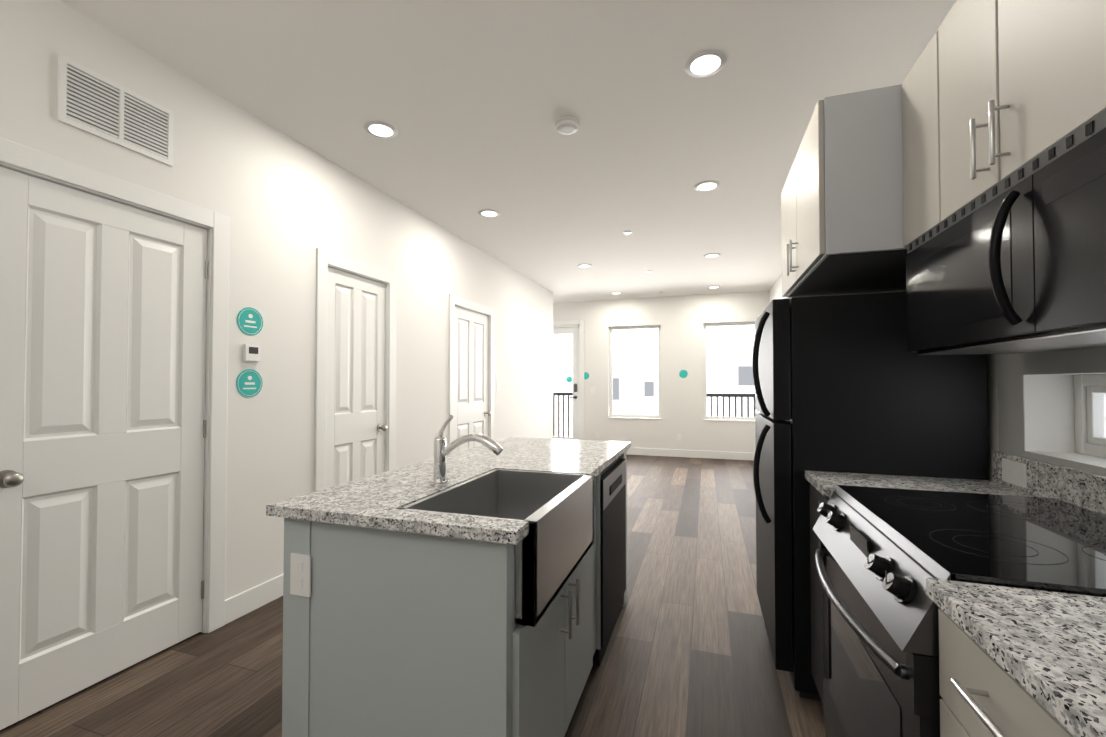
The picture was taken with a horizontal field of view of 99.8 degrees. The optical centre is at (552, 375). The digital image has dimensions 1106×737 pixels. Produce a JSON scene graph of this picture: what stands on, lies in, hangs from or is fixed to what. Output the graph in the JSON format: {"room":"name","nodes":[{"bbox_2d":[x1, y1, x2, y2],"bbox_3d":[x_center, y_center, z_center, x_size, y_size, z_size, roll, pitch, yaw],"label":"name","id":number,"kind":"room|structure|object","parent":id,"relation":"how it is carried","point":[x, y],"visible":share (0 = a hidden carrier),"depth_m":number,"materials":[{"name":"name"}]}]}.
{"room":"kitchen","nodes":[
{"label":"kitchen","id":0,"kind":"room"},
{"bbox_2d":[0,0,552,599],"bbox_3d":[-1.466,-0.062,3.437,0.120,2.767,9.050,0,-1,18],"label":"wall","id":1,"kind":"structure","parent":0,"point":[284,202],"depth_m":2.74,"materials":[{"name":"white paint"}]},
{"bbox_2d":[0,166,207,729],"bbox_3d":[-1.874,0.268,1.994,0.102,2.035,0.779,0,-1,18],"label":"door","id":2,"kind":"structure","parent":1,"relation":"in","point":[102,362],"depth_m":1.94,"materials":[{"name":"white wood"}]},
{"bbox_2d":[0,137,229,632],"bbox_3d":[-1.934,0.227,2.012,0.157,2.141,0.962,0,-1,18],"label":"door frame","id":3,"kind":"structure","parent":1,"relation":"attached to","point":[17,157],"depth_m":2.37,"materials":[{"name":"white wood"}]},
{"bbox_2d":[57,54,173,166],"bbox_3d":[-1.869,-1.123,2.014,0.012,0.260,0.410,0,-1,18],"label":"air vent","id":4,"kind":"object","parent":1,"relation":"in","point":[90,101],"visible":1,"depth_m":1.98,"materials":[{"name":"white metal"}]},
{"bbox_2d":[236,369,262,396],"bbox_3d":[-1.681,0.045,2.580,0.004,0.156,0.156,0,-1,18],"label":"sign","id":5,"kind":"object","parent":1,"relation":"attached to","point":[249,382],"visible":1,"depth_m":2.58,"materials":[{"name":"teal plastic"}]},
{"bbox_2d":[237,307,262,335],"bbox_3d":[-1.681,-0.298,2.586,0.004,0.156,0.156,0,-1,18],"label":"sign","id":6,"kind":"object","parent":1,"relation":"attached to","point":[249,320],"visible":1,"depth_m":2.58,"materials":[{"name":"teal plastic"}]},
{"bbox_2d":[243,344,260,360],"bbox_3d":[-1.671,-0.123,2.584,0.023,0.090,0.090,0,-1,18],"label":"thermostat","id":7,"kind":"object","parent":1,"relation":"attached to","point":[251,352],"visible":0.98,"depth_m":2.57,"materials":[{"name":"white plastic"}]},
{"bbox_2d":[225,574,283,623],"bbox_3d":[-1.403,1.259,3.394,0.013,0.125,9.050,0,-1,18],"label":"baseboard","id":8,"kind":"structure","parent":1,"relation":"attached to","point":[248,600],"depth_m":2.58,"materials":[{"name":"white wood"}]},
{"bbox_2d":[314,248,396,491],"bbox_3d":[-1.473,0.251,3.413,0.157,2.141,0.812,0,-1,18],"label":"door frame","id":9,"kind":"structure","parent":1,"relation":"attached to","point":[325,260],"depth_m":3.15,"materials":[{"name":"white wood"}]},
{"bbox_2d":[326,267,387,487],"bbox_3d":[-1.416,0.292,3.391,0.102,2.035,0.629,0,-1,18],"label":"door","id":10,"kind":"structure","parent":1,"relation":"in","point":[356,427],"depth_m":3.38,"materials":[{"name":"white wood"}]},
{"bbox_2d":[449,294,493,453],"bbox_3d":[-0.929,0.280,5.071,0.157,2.141,1.002,0,-1,18],"label":"door frame","id":11,"kind":"structure","parent":1,"relation":"attached to","point":[454,301],"depth_m":4.96,"materials":[{"name":"white wood"}]},
{"bbox_2d":[454,306,490,452],"bbox_3d":[-0.871,0.320,5.048,0.102,2.035,0.819,0,-1,18],"label":"door","id":12,"kind":"structure","parent":1,"relation":"in","point":[471,412],"depth_m":5.04,"materials":[{"name":"white wood"}]},
{"bbox_2d":[0,455,825,736],"bbox_3d":[-0.609,1.356,3.647,5.940,0.060,10.330,0,-1,18],"label":"floor","id":13,"kind":"structure","parent":0,"point":[688,653],"depth_m":2.10,"materials":[{"name":"brown wood"}]},
{"bbox_2d":[282,447,629,736],"bbox_3d":[-0.158,0.856,2.021,0.758,0.883,1.695,0,-1,18],"label":"kitchen island","id":14,"kind":"object","parent":13,"relation":"on","point":[479,591],"depth_m":1.27,"materials":[{"name":"grey paint"}]},
{"bbox_2d":[266,437,561,530],"bbox_3d":[-0.368,0.398,2.103,0.373,0.030,1.756,0,-1,18],"label":"island countertop","id":15,"kind":"structure","parent":14,"relation":"on","point":[355,503],"depth_m":1.53,"materials":[{"name":"grey stone"}]},
{"bbox_2d":[374,439,629,546],"bbox_3d":[-0.002,0.396,1.983,0.397,0.030,1.756,0,-1,18],"label":"island countertop","id":16,"kind":"structure","parent":14,"relation":"on","point":[579,459],"depth_m":1.25,"materials":[{"name":"grey stone"}]},
{"bbox_2d":[810,487,832,705],"bbox_3d":[1.255,0.849,1.596,0.605,0.883,0.313,0,-1,18],"label":"base cabinet","id":17,"kind":"object","parent":13,"relation":"on","point":[815,500],"depth_m":1.74,"materials":[{"name":"grey"}]},
{"bbox_2d":[805,471,1044,498],"bbox_3d":[1.237,0.390,1.610,0.599,0.030,0.313,0,-1,18],"label":"countertop","id":18,"kind":"structure","parent":17,"relation":"on","point":[821,481],"depth_m":1.61,"materials":[{"name":"grey stone"}]},
{"bbox_2d":[752,291,988,700],"bbox_3d":[1.315,0.489,2.148,0.778,1.622,0.746,0,-1,18],"label":"fridge","id":19,"kind":"object","parent":13,"relation":"on","point":[848,383],"visible":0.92,"depth_m":1.83,"materials":[{"name":"black metal"}]},
{"bbox_2d":[813,485,1105,736],"bbox_3d":[1.032,0.819,1.104,0.669,0.926,0.749,0,-1,18],"label":"range","id":20,"kind":"object","parent":13,"relation":"on","point":[882,555],"visible":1,"depth_m":1.04,"materials":[{"name":"black"}]},
{"bbox_2d":[939,611,1068,736],"bbox_3d":[0.889,0.830,0.484,0.605,0.883,0.506,0,-1,18],"label":"base cabinet","id":21,"kind":"object","parent":13,"relation":"on","point":[977,701],"depth_m":0.69,"materials":[{"name":"grey wood"}]},
{"bbox_2d":[926,578,1105,736],"bbox_3d":[0.527,0.353,-0.550,0.599,0.030,2.712,0,-1,18],"label":"countertop","id":22,"kind":"structure","parent":21,"relation":"on","point":[1050,645],"depth_m":0.64,"materials":[{"name":"grey stone"}]},
{"bbox_2d":[60,0,955,302],"bbox_3d":[-0.609,-1.481,3.696,5.940,0.080,10.330,0,-1,18],"label":"ceiling","id":23,"kind":"structure","parent":0,"point":[470,100],"depth_m":2.47,"materials":[{"name":"white paint"}]},
{"bbox_2d":[364,121,397,138],"bbox_3d":[-1.021,-1.453,2.762,0.190,0.006,0.190,0,-1,18],"label":"recessed light","id":24,"kind":"object","parent":23,"relation":"in","point":[381,129],"visible":1,"depth_m":2.75,"materials":[{"name":"white"}]},
{"bbox_2d":[478,209,499,216],"bbox_3d":[-0.565,-1.430,4.118,0.190,0.006,0.190,0,-1,18],"label":"recessed light","id":25,"kind":"object","parent":23,"relation":"in","point":[488,213],"visible":1,"depth_m":4.11,"materials":[{"name":"white"}]},
{"bbox_2d":[555,116,579,134],"bbox_3d":[0.083,-1.438,2.694,0.144,0.040,0.144,0,-1,18],"label":"smoke detector","id":26,"kind":"object","parent":23,"relation":"attached to","point":[567,125],"visible":1,"depth_m":2.66,"materials":[{"name":"white plastic"}]},
{"bbox_2d":[577,264,591,267],"bbox_3d":[0.407,-1.398,5.956,0.190,0.006,0.190,0,-1,18],"label":"recessed light","id":27,"kind":"object","parent":23,"relation":"in","point":[584,265],"visible":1,"depth_m":5.93,"materials":[{"name":"white plastic"}]},
{"bbox_2d":[685,49,726,77],"bbox_3d":[0.718,-1.463,2.191,0.190,0.006,0.190,0,-1,18],"label":"recessed light","id":28,"kind":"object","parent":23,"relation":"in","point":[705,63],"visible":1,"depth_m":2.18,"materials":[{"name":"white plastic"}]},
{"bbox_2d":[694,180,719,190],"bbox_3d":[1.174,-1.440,3.547,0.190,0.006,0.190,0,-1,18],"label":"recessed light","id":29,"kind":"object","parent":23,"relation":"in","point":[708,185],"visible":1,"depth_m":3.53,"materials":[{"name":"white"}]},
{"bbox_2d":[704,253,720,257],"bbox_3d":[1.870,-1.406,5.475,0.190,0.006,0.190,0,-1,18],"label":"recessed light","id":30,"kind":"object","parent":23,"relation":"in","point":[710,255],"visible":1,"depth_m":5.46,"materials":[{"name":"white plastic"}]},
{"bbox_2d":[553,291,769,452],"bbox_3d":[1.040,0.025,8.450,5.690,2.767,0.180,0,-1,18],"label":"wall","id":31,"kind":"structure","parent":0,"point":[681,320],"depth_m":8.03,"materials":[{"name":"white paint"}]},
{"bbox_2d":[553,320,583,439],"bbox_3d":[0.076,0.201,8.734,1.090,2.425,0.156,0,-1,18],"label":"door","id":32,"kind":"structure","parent":31,"relation":"attached to","point":[574,328],"depth_m":8.60,"materials":[{"name":"white wood"}]},
{"bbox_2d":[566,376,571,382],"bbox_3d":[0.302,0.082,8.656,0.120,0.120,0.003,0,-1,18],"label":"sign","id":33,"kind":"object","parent":31,"relation":"attached to","point":[568,379],"visible":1,"depth_m":8.65,"materials":[{"name":"teal plastic"}]},
{"bbox_2d":[584,372,588,378],"bbox_3d":[0.598,0.014,8.499,0.130,0.130,0.003,0,-1,18],"label":"sign","id":34,"kind":"object","parent":31,"relation":"attached to","point":[586,375],"visible":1,"depth_m":8.49,"materials":[{"name":"teal plastic"}]},
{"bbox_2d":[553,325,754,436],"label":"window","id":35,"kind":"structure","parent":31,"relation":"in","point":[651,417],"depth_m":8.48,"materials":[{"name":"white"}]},
{"bbox_2d":[679,370,687,377],"bbox_3d":[2.232,-0.020,7.963,0.140,0.140,0.003,0,-1,18],"label":"sign","id":36,"kind":"object","parent":31,"relation":"attached to","point":[683,373],"visible":1,"depth_m":7.96,"materials":[{"name":"teal plastic"}]},
{"bbox_2d":[627,447,754,460],"bbox_3d":[2.050,1.338,7.994,3.100,0.125,0.013,0,-1,18],"label":"baseboard","id":37,"kind":"structure","parent":31,"relation":"attached to","point":[694,453],"depth_m":7.88,"materials":[{"name":"white wood"}]},
{"bbox_2d":[703,322,759,421],"bbox_3d":[3.006,-0.057,7.789,0.920,1.652,0.172,0,-1,18],"label":"window","id":38,"kind":"structure","parent":31,"relation":"in","point":[740,419],"depth_m":7.91,"materials":[{"name":"white"}]},
{"bbox_2d":[770,274,1105,479],"bbox_3d":[2.061,-0.073,2.768,0.202,2.767,9.980,0,-1,18],"label":"wall","id":39,"kind":"structure","parent":0,"point":[1030,404],"depth_m":1.52,"materials":[{"name":"white paint"}]},
{"bbox_2d":[781,85,906,297],"bbox_3d":[1.416,-0.737,2.082,0.586,0.590,0.918,0,-1,18],"label":"upper cabinet","id":40,"kind":"object","parent":39,"relation":"attached to","point":[841,213],"depth_m":1.72,"materials":[{"name":"grey wood"}]},
{"bbox_2d":[897,43,932,255],"bbox_3d":[1.353,-0.747,1.474,0.326,0.591,0.276,0,-1,18],"label":"upper cabinet","id":41,"kind":"object","parent":39,"relation":"attached to","point":[914,178],"depth_m":1.55,"materials":[{"name":"grey wood"}]},
{"bbox_2d":[929,0,988,226],"bbox_3d":[1.264,-0.751,1.203,0.326,0.591,0.295,0,-1,18],"label":"upper cabinet","id":42,"kind":"object","parent":39,"relation":"attached to","point":[958,138],"depth_m":1.29,"materials":[{"name":"grey wood"}]},
{"bbox_2d":[985,0,1105,187],"bbox_3d":[1.160,-0.757,0.886,0.326,0.591,0.373,0,-1,18],"label":"upper cabinet","id":43,"kind":"object","parent":39,"relation":"attached to","point":[985,95],"depth_m":0.98,"materials":[{"name":"grey wood"}]},
{"bbox_2d":[906,108,1105,354],"bbox_3d":[1.202,-0.264,1.127,0.401,0.378,0.872,0,-1,18],"label":"microwave","id":44,"kind":"object","parent":43,"relation":"attached to","point":[1014,262],"visible":1,"depth_m":1.01,"materials":[{"name":"black metal"}]},
{"bbox_2d":[1074,374,1105,457],"bbox_3d":[1.508,0.113,0.915,0.050,0.250,1.200,0,-1,18],"label":"sliding window","id":45,"kind":"structure","parent":39,"relation":"in","point":[1089,392],"depth_m":1.44,"materials":[{"name":"white"}]},
{"label":"outside","id":46,"kind":"structure","parent":0,"visible":0},
{"bbox_2d":[553,325,1105,436],"bbox_3d":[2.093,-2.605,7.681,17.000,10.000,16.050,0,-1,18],"label":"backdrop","id":47,"kind":"structure","parent":46,"point":[729,356],"depth_m":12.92,"materials":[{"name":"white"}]}
]}

